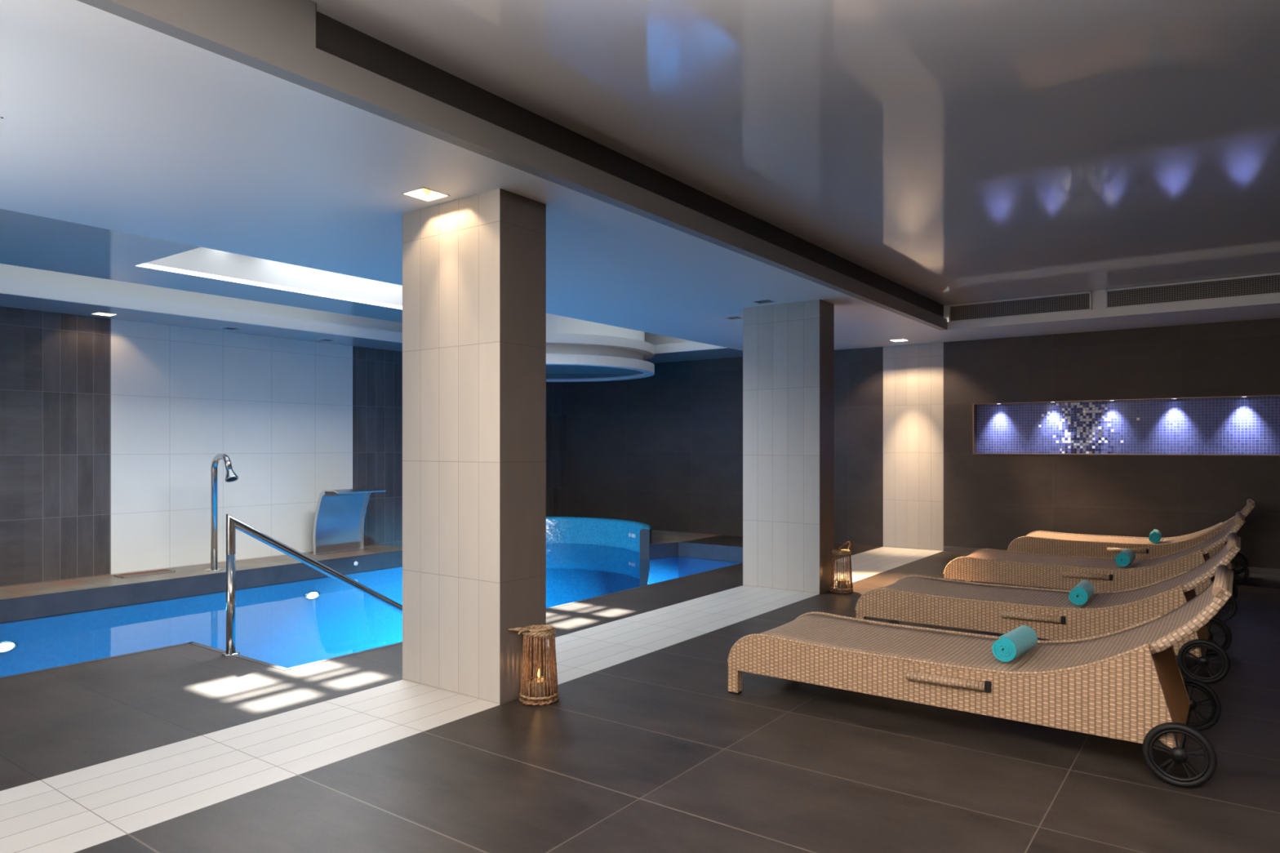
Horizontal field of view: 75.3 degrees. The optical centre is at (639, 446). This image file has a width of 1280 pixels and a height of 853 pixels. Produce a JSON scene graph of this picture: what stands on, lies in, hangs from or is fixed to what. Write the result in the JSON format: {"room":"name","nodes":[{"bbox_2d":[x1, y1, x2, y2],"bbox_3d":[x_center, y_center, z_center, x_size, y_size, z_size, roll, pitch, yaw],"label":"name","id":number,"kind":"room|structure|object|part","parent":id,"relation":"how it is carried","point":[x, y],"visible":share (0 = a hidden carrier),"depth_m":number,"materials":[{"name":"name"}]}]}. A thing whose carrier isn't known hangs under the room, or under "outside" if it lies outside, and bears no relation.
{"room":"indoor spa pool","nodes":[
{"label":"indoor spa pool","id":0,"kind":"room"},
{"bbox_2d":[0,306,563,586],"bbox_3d":[-5.705,0.300,7.538,0.200,4.300,15.467,0,0,36],"label":"wall","id":1,"kind":"structure","parent":0,"point":[55,367],"depth_m":7.86,"materials":[{"name":"brown tile"}]},
{"bbox_2d":[111,319,352,574],"bbox_3d":[-4.450,0.000,9.261,0.200,2.500,2.721,0,0,36],"label":"wall panel","id":2,"kind":"object","parent":1,"relation":"attached to","point":[280,409],"visible":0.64,"depth_m":8.95,"materials":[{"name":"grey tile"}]},
{"bbox_2d":[0,529,721,599],"bbox_3d":[-4.508,1.400,6.481,2.980,0.300,15.167,0,0,36],"label":"deck","id":3,"kind":"object","parent":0,"point":[657,536],"visible":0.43,"depth_m":8.34,"materials":[{"name":"beige tile"}]},
{"bbox_2d":[113,568,175,577],"bbox_3d":[-4.858,1.243,8.141,0.200,0.014,0.480,0,0,36],"label":"drain grate","id":4,"kind":"object","parent":3,"relation":"on","point":[162,571],"visible":1,"depth_m":8.11,"materials":[{"name":"metal"}]},
{"bbox_2d":[203,453,238,571],"bbox_3d":[-4.197,0.659,8.328,0.497,1.181,0.190,0,0,36],"label":"shower","id":5,"kind":"object","parent":3,"relation":"on","point":[230,476],"visible":1,"depth_m":8.39,"materials":[{"name":"silver metal"}]},
{"bbox_3d":[-4.043,0.321,8.216,0.096,0.006,0.096,-33,-19,31],"label":"nozzle plate","id":6,"kind":"part","parent":5,"relation":"part of","materials":[{"name":"silver metal"}]},
{"bbox_2d":[309,488,386,555],"bbox_3d":[-3.423,0.873,9.768,0.524,0.758,0.700,0,0,36],"label":"spout","id":7,"kind":"object","parent":3,"relation":"on","point":[340,514],"visible":1,"depth_m":9.85,"materials":[{"name":"silver metal"}]},
{"bbox_3d":[-3.582,1.246,9.884,0.130,0.008,0.700,0,0,36],"label":"plate","id":8,"kind":"part","parent":7,"relation":"part of","materials":[{"name":"silver metal"}]},
{"bbox_2d":[0,534,1279,852],"bbox_3d":[-0.002,1.400,3.198,8.170,0.300,15.167,0,0,36],"label":"floor","id":9,"kind":"structure","parent":0,"point":[654,752],"depth_m":3.28,"materials":[{"name":"tile"}]},
{"bbox_2d":[0,556,742,677],"bbox_3d":[-3.940,1.825,5.902,4.620,1.150,14.900,0,0,36],"label":"swimming pool","id":10,"kind":"object","parent":9,"relation":"in","point":[276,624],"visible":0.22,"depth_m":8.47,"materials":[{"name":"blue liquid"}]},
{"bbox_2d":[0,640,17,653],"bbox_3d":[-5.172,1.630,6.750,0.020,0.095,0.190,0,0,36],"label":"lamp","id":11,"kind":"object","parent":10,"relation":"attached to","point":[5,646],"visible":1,"depth_m":6.77,"materials":[{"name":"silver metal"}]},
{"bbox_2d":[221,514,402,656],"bbox_3d":[-1.910,1.402,5.750,0.100,1.998,1.976,0,0,36],"label":"handrail","id":12,"kind":"object","parent":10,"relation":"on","point":[232,523],"visible":0.77,"depth_m":5.03,"materials":[{"name":"silver metal"}]},
{"bbox_3d":[-2.463,0.950,4.992,0.052,0.601,0.052,0,0,36],"label":"post","id":13,"kind":"part","parent":12,"relation":"part of","materials":[{"name":"silver metal"}]},
{"bbox_3d":[-1.907,1.002,5.755,0.052,1.199,1.940,0,0,36],"label":"rail","id":14,"kind":"part","parent":12,"relation":"part of","materials":[{"name":"silver metal"}]},
{"bbox_2d":[303,591,319,599],"bbox_3d":[-3.547,1.610,8.981,0.020,0.095,0.190,0,0,36],"label":"lamp","id":15,"kind":"object","parent":10,"relation":"attached to","point":[311,595],"visible":1,"depth_m":8.98,"materials":[{"name":"silver metal"}]},
{"bbox_2d":[0,542,742,624],"bbox_3d":[-4.819,1.344,6.521,14.585,0.196,3.064,0,0,-39],"label":"pool coping","id":16,"kind":"object","parent":10,"relation":"on","point":[55,604],"visible":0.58,"depth_m":8.06,"materials":[{"name":"stone"}]},
{"bbox_2d":[546,516,651,608],"bbox_3d":[-0.882,1.722,11.748,2.969,1.355,1.091,0,0,32],"label":"hot tub","id":17,"kind":"object","parent":10,"relation":"on","point":[587,557],"visible":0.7,"depth_m":12.13,"materials":[{"name":"blue tile"}]},
{"bbox_2d":[0,563,742,679],"bbox_3d":[-2.752,1.409,4.511,1.121,0.322,14.050,0,0,36],"label":"pool edge","id":18,"kind":"structure","parent":9,"relation":"on","point":[272,665],"depth_m":5.01,"materials":[{"name":"tile"}]},
{"bbox_2d":[0,546,942,852],"bbox_3d":[-1.129,1.400,4.019,0.738,0.300,15.167,0,0,36],"label":"floor strip","id":19,"kind":"object","parent":9,"relation":"in","point":[79,810],"visible":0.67,"depth_m":3.50,"materials":[{"name":"white tile"}]},
{"bbox_2d":[402,188,546,705],"bbox_3d":[-0.879,0.000,4.362,0.738,2.500,0.327,0,0,36],"label":"pillar","id":20,"kind":"structure","parent":19,"relation":"on","point":[474,266],"depth_m":4.18,"materials":[{"name":"beige tile"}]},
{"bbox_2d":[742,299,834,594],"bbox_3d":[1.314,0.000,7.373,0.738,2.500,0.304,0,0,36],"label":"pillar","id":21,"kind":"structure","parent":19,"relation":"on","point":[788,348],"depth_m":7.22,"materials":[{"name":"beige tile"}]},
{"bbox_2d":[508,624,559,706],"bbox_3d":[-0.511,1.067,4.069,0.206,0.368,0.241,0,0,30],"label":"lantern","id":22,"kind":"object","parent":9,"relation":"on","point":[538,631],"visible":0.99,"depth_m":4.03,"materials":[{"name":"wicker"}]},
{"bbox_3d":[-0.527,0.895,4.041,0.208,0.024,0.103,0,0,-23],"label":"handle","id":23,"kind":"part","parent":22,"relation":"part of","materials":[{"name":"wicker"}]},
{"bbox_3d":[-0.497,1.235,4.086,0.168,0.006,0.168,0,0,30],"label":"plate","id":24,"kind":"part","parent":22,"relation":"part of","materials":[{"name":"brown wicker"}]},
{"bbox_2d":[532,669,546,697],"bbox_3d":[-0.497,1.161,4.086,0.068,0.134,0.068,0,0,36],"label":"candle","id":25,"kind":"object","parent":22,"relation":"in","point":[538,679],"visible":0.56,"depth_m":4.06,"materials":[{"name":"beige wax"}]},
{"bbox_2d":[830,541,853,593],"bbox_3d":[1.735,1.033,7.137,0.200,0.435,0.197,0,0,7],"label":"lantern","id":26,"kind":"object","parent":9,"relation":"on","point":[837,552],"visible":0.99,"depth_m":7.08,"materials":[{"name":"wicker"}]},
{"bbox_2d":[837,575,845,589],"bbox_3d":[1.735,1.161,7.137,0.068,0.134,0.068,0,0,36],"label":"candle","id":27,"kind":"object","parent":26,"relation":"in","point":[841,575],"visible":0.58,"depth_m":7.11,"materials":[{"name":"beige wax"}]},
{"bbox_3d":[1.753,0.863,7.127,0.166,0.096,0.048,0,0,-38],"label":"handle","id":28,"kind":"part","parent":26,"relation":"part of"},
{"bbox_2d":[727,564,1233,787],"bbox_3d":[1.489,0.879,3.879,2.088,0.742,0.784,0,0,36],"label":"sun lounger","id":29,"kind":"object","parent":9,"relation":"on","point":[1127,683],"visible":0.99,"depth_m":3.53,"materials":[{"name":"wicker"}]},
{"bbox_3d":[0.483,1.179,4.208,0.055,0.118,0.050,0,0,36],"label":"leg","id":30,"kind":"part","parent":29,"relation":"part of","materials":[{"name":"wicker"}]},
{"bbox_3d":[1.192,1.021,4.093,1.336,0.170,0.644,0,0,36],"label":"seat","id":31,"kind":"part","parent":29,"relation":"part of","materials":[{"name":"wicker"}]},
{"bbox_3d":[1.309,1.005,3.559,0.326,0.043,0.040,0,0,36],"label":"handle","id":32,"kind":"part","parent":29,"relation":"part of","materials":[{"name":"wicker"}]},
{"bbox_3d":[1.232,0.941,3.648,1.925,0.369,0.028,0,0,36],"label":"panel","id":33,"kind":"part","parent":29,"relation":"part of","materials":[{"name":"wicker"}]},
{"bbox_2d":[991,625,1037,662],"bbox_3d":[1.680,0.879,3.713,0.101,0.109,0.300,0,0,42],"label":"rolled towel","id":34,"kind":"object","parent":29,"relation":"on","point":[1014,643],"visible":1,"depth_m":3.62,"materials":[{"name":"teal fabric"}]},
{"bbox_3d":[2.034,0.747,3.479,0.737,0.464,0.700,0,0,36],"label":"backrest","id":35,"kind":"part","parent":29,"relation":"part of","materials":[{"name":"wicker"}]},
{"bbox_3d":[1.627,0.941,4.191,1.925,0.369,0.028,0,0,36],"label":"panel","id":36,"kind":"part","parent":29,"relation":"part of","materials":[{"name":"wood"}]},
{"bbox_2d":[855,532,1240,684],"bbox_3d":[2.483,0.879,5.209,2.088,0.742,0.784,0,0,36],"label":"sun lounger","id":37,"kind":"object","parent":9,"relation":"on","point":[1051,613],"visible":0.94,"depth_m":4.96,"materials":[{"name":"beige wicker"}]},
{"bbox_3d":[1.476,1.179,5.538,0.055,0.118,0.050,0,0,36],"label":"leg","id":38,"kind":"part","parent":37,"relation":"part of","materials":[{"name":"wicker"}]},
{"bbox_3d":[2.185,1.021,5.423,1.336,0.170,0.644,0,0,36],"label":"seat","id":39,"kind":"part","parent":37,"relation":"part of","materials":[{"name":"wicker"}]},
{"bbox_3d":[2.225,0.941,4.978,1.925,0.369,0.028,0,0,36],"label":"panel","id":40,"kind":"part","parent":37,"relation":"part of","materials":[{"name":"wicker"}]},
{"bbox_3d":[2.303,1.005,4.889,0.326,0.043,0.040,0,0,36],"label":"handle","id":41,"kind":"part","parent":37,"relation":"part of","materials":[{"name":"wicker"}]},
{"bbox_2d":[1068,579,1094,604],"bbox_3d":[2.668,0.879,5.010,0.101,0.109,0.300,0,0,35],"label":"rolled towel","id":42,"kind":"object","parent":37,"relation":"on","point":[1084,589],"visible":1,"depth_m":4.90,"materials":[{"name":"teal fabric"}]},
{"bbox_3d":[3.028,0.747,4.809,0.737,0.464,0.700,0,0,36],"label":"backrest","id":43,"kind":"part","parent":37,"relation":"part of","materials":[{"name":"wicker"}]},
{"bbox_2d":[943,511,1244,621],"bbox_3d":[3.641,0.879,6.765,2.088,0.742,0.784,0,0,36],"label":"sun lounger","id":44,"kind":"object","parent":9,"relation":"on","point":[983,565],"visible":0.83,"depth_m":6.58,"materials":[{"name":"beige wicker"}]},
{"bbox_3d":[3.344,1.021,6.979,1.336,0.170,0.644,0,0,36],"label":"seat","id":45,"kind":"part","parent":44,"relation":"part of","materials":[{"name":"wicker"}]},
{"bbox_3d":[3.384,0.941,6.534,1.925,0.369,0.028,0,0,36],"label":"panel","id":46,"kind":"part","parent":44,"relation":"part of","materials":[{"name":"wicker"}]},
{"bbox_3d":[3.462,1.005,6.446,0.326,0.043,0.040,0,0,36],"label":"handle","id":47,"kind":"part","parent":44,"relation":"part of","materials":[{"name":"wicker"}]},
{"bbox_2d":[1115,548,1135,566],"bbox_3d":[3.846,0.879,6.576,0.101,0.109,0.300,0,0,38],"label":"rolled towel","id":48,"kind":"object","parent":44,"relation":"on","point":[1126,557],"visible":1,"depth_m":6.47,"materials":[{"name":"teal fabric"}]},
{"bbox_3d":[4.186,0.747,6.366,0.737,0.464,0.700,0,0,36],"label":"backrest","id":49,"kind":"part","parent":44,"relation":"part of","materials":[{"name":"wicker"}]},
{"bbox_2d":[1007,498,1254,584],"bbox_3d":[4.891,0.879,8.354,2.088,0.742,0.784,0,0,36],"label":"sun lounger","id":50,"kind":"object","parent":9,"relation":"on","point":[1043,542],"visible":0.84,"depth_m":8.21,"materials":[{"name":"beige wicker"}]},
{"bbox_3d":[4.594,1.021,8.568,1.336,0.170,0.644,0,0,36],"label":"seat","id":51,"kind":"part","parent":50,"relation":"part of","materials":[{"name":"wicker"}]},
{"bbox_3d":[4.634,0.941,8.123,1.925,0.369,0.028,0,0,36],"label":"panel","id":52,"kind":"part","parent":50,"relation":"part of","materials":[{"name":"wicker"}]},
{"bbox_3d":[4.712,1.005,8.034,0.326,0.043,0.040,0,0,36],"label":"handle","id":53,"kind":"part","parent":50,"relation":"part of","materials":[{"name":"wicker"}]},
{"bbox_2d":[1148,528,1161,542],"bbox_3d":[5.068,0.879,8.160,0.101,0.109,0.300,0,0,33],"label":"rolled towel","id":54,"kind":"object","parent":50,"relation":"on","point":[1155,535],"visible":1,"depth_m":8.04,"materials":[{"name":"teal fabric"}]},
{"bbox_3d":[5.436,0.747,7.954,0.737,0.464,0.700,0,0,36],"label":"backrest","id":55,"kind":"part","parent":50,"relation":"part of","materials":[{"name":"wicker"}]},
{"bbox_2d":[0,0,1279,363],"bbox_3d":[-1.207,-1.525,4.075,11.150,0.550,15.167,0,0,36],"label":"ceiling","id":56,"kind":"structure","parent":0,"point":[112,122],"depth_m":4.36,"materials":[{"name":"white paint"}]},
{"bbox_2d":[90,311,117,315],"bbox_3d":[-5.050,-1.308,7.818,0.164,0.123,0.164,0,0,36],"label":"recessed light","id":57,"kind":"object","parent":56,"relation":"in","point":[97,313],"visible":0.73,"depth_m":7.86,"materials":[{"name":"beige"}]},
{"bbox_2d":[218,327,239,330],"bbox_3d":[-4.334,-1.308,8.775,0.164,0.123,0.164,0,0,36],"label":"recessed light","id":58,"kind":"object","parent":56,"relation":"in","point":[226,328],"visible":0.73,"depth_m":8.83,"materials":[{"name":"grey"}]},
{"bbox_2d":[145,247,402,306],"bbox_3d":[-2.158,-1.440,6.787,0.980,0.319,3.330,0,0,36],"label":"skylight well","id":59,"kind":"object","parent":56,"relation":"attached to","point":[201,260],"visible":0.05,"depth_m":6.61,"materials":[{"name":"grey paint"}]},
{"bbox_2d":[318,339,337,342],"bbox_3d":[-3.680,-1.308,9.758,0.164,0.123,0.164,0,0,36],"label":"recessed light","id":60,"kind":"object","parent":56,"relation":"in","point":[327,340],"visible":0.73,"depth_m":9.81,"materials":[{"name":"grey"}]},
{"bbox_2d":[0,278,727,354],"bbox_3d":[-4.238,-1.307,5.791,3.170,0.116,14.370,0,0,36],"label":"ceiling beam","id":61,"kind":"structure","parent":56,"relation":"attached to","point":[13,287],"depth_m":8.05,"materials":[{"name":"white paint"}]},
{"bbox_2d":[401,186,449,201],"bbox_3d":[-1.060,-1.308,4.107,0.164,0.123,0.164,0,0,36],"label":"recessed light","id":62,"kind":"object","parent":56,"relation":"in","point":[424,193],"visible":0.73,"depth_m":4.17,"materials":[{"name":"beige"}]},
{"bbox_2d":[546,313,654,382],"bbox_3d":[-1.170,-1.353,10.911,2.720,0.795,2.720,0,0,36],"label":"round ceiling fixture","id":63,"kind":"object","parent":56,"relation":"attached to","point":[578,350],"visible":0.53,"depth_m":9.93,"materials":[{"name":"white paint"}]},
{"bbox_2d":[723,315,742,319],"bbox_3d":[0.918,-1.308,8.053,0.164,0.123,0.164,0,0,36],"label":"recessed light","id":64,"kind":"object","parent":56,"relation":"in","point":[735,317],"visible":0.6,"depth_m":8.12,"materials":[{"name":"grey metal"}]},
{"bbox_2d":[751,299,776,304],"bbox_3d":[1.071,-1.308,7.151,0.164,0.123,0.164,0,0,36],"label":"recessed light","id":65,"kind":"object","parent":56,"relation":"in","point":[763,301],"visible":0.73,"depth_m":7.21,"materials":[{"name":"grey"}]},
{"bbox_2d":[890,338,906,342],"bbox_3d":[3.044,-1.308,9.740,0.164,0.123,0.164,0,0,36],"label":"recessed light","id":66,"kind":"object","parent":56,"relation":"in","point":[901,340],"visible":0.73,"depth_m":9.79,"materials":[{"name":"beige"}]},
{"bbox_2d":[311,0,1279,305],"bbox_3d":[1.054,-1.545,1.847,4.870,0.050,14.227,0,0,36],"label":"ceiling","id":67,"kind":"structure","parent":0,"point":[950,152],"depth_m":3.75,"materials":[{"name":"grey paint"}]},
{"bbox_2d":[77,0,947,330],"bbox_3d":[-0.895,-1.385,3.193,0.073,0.271,14.107,0,0,36],"label":"ceiling beam","id":68,"kind":"structure","parent":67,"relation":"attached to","point":[275,37],"depth_m":3.13,"materials":[{"name":"grey paint"}]},
{"bbox_2d":[315,3,943,317],"bbox_3d":[1.070,-1.435,5.893,0.070,0.170,7.587,0,0,36],"label":"ceiling recess","id":69,"kind":"object","parent":68,"relation":"attached to","point":[339,39],"visible":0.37,"depth_m":3.89,"materials":[{"name":"grey paint"}]},
{"bbox_2d":[943,272,1279,330],"bbox_3d":[5.211,-1.385,7.519,4.830,0.271,0.083,0,0,36],"label":"fascia","id":70,"kind":"object","parent":67,"relation":"attached to","point":[1098,310],"visible":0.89,"depth_m":8.00,"materials":[{"name":"white paint"}]},
{"bbox_2d":[949,291,1091,321],"bbox_3d":[3.854,-1.425,8.478,1.347,0.176,0.030,0,0,36],"label":"air vent","id":71,"kind":"object","parent":70,"relation":"attached to","point":[1076,301],"visible":1,"depth_m":8.45,"materials":[{"name":"grey metal"}]},
{"bbox_2d":[1105,272,1279,307],"bbox_3d":[5.297,-1.425,7.427,1.983,0.176,0.030,0,0,36],"label":"air vent","id":72,"kind":"object","parent":70,"relation":"attached to","point":[1269,283],"visible":1,"depth_m":7.59,"materials":[{"name":"grey metal"}]},
{"bbox_2d":[563,317,1279,568],"bbox_3d":[3.266,0.300,10.385,11.350,4.300,0.300,0,0,36],"label":"wall","id":73,"kind":"structure","parent":0,"point":[663,451],"depth_m":9.66,"materials":[{"name":"brown tile"}]},
{"bbox_2d":[883,342,943,551],"bbox_3d":[3.424,0.000,10.268,0.738,2.500,0.303,0,0,36],"label":"column","id":74,"kind":"structure","parent":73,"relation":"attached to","point":[913,374],"depth_m":10.14,"materials":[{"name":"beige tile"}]},
{"bbox_2d":[943,546,1279,575],"bbox_3d":[5.697,1.220,8.421,5.108,0.060,0.012,0,0,36],"label":"baseboard","id":75,"kind":"structure","parent":73,"relation":"attached to","point":[959,549],"depth_m":8.18,"materials":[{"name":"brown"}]},
{"bbox_2d":[973,395,1279,455],"bbox_3d":[5.381,-0.208,8.723,3.575,0.592,0.116,0,0,36],"label":"niche edge","id":76,"kind":"structure","parent":73,"relation":"attached to","point":[975,404],"depth_m":9.03,"materials":[{"name":"tile"}]},
{"bbox_2d":[976,395,1279,454],"bbox_3d":[5.426,-0.209,8.781,3.569,0.586,0.030,0,0,36],"label":"mosaic","id":77,"kind":"object","parent":73,"relation":"attached to","point":[1250,425],"visible":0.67,"depth_m":8.87,"materials":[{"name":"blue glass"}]}
]}

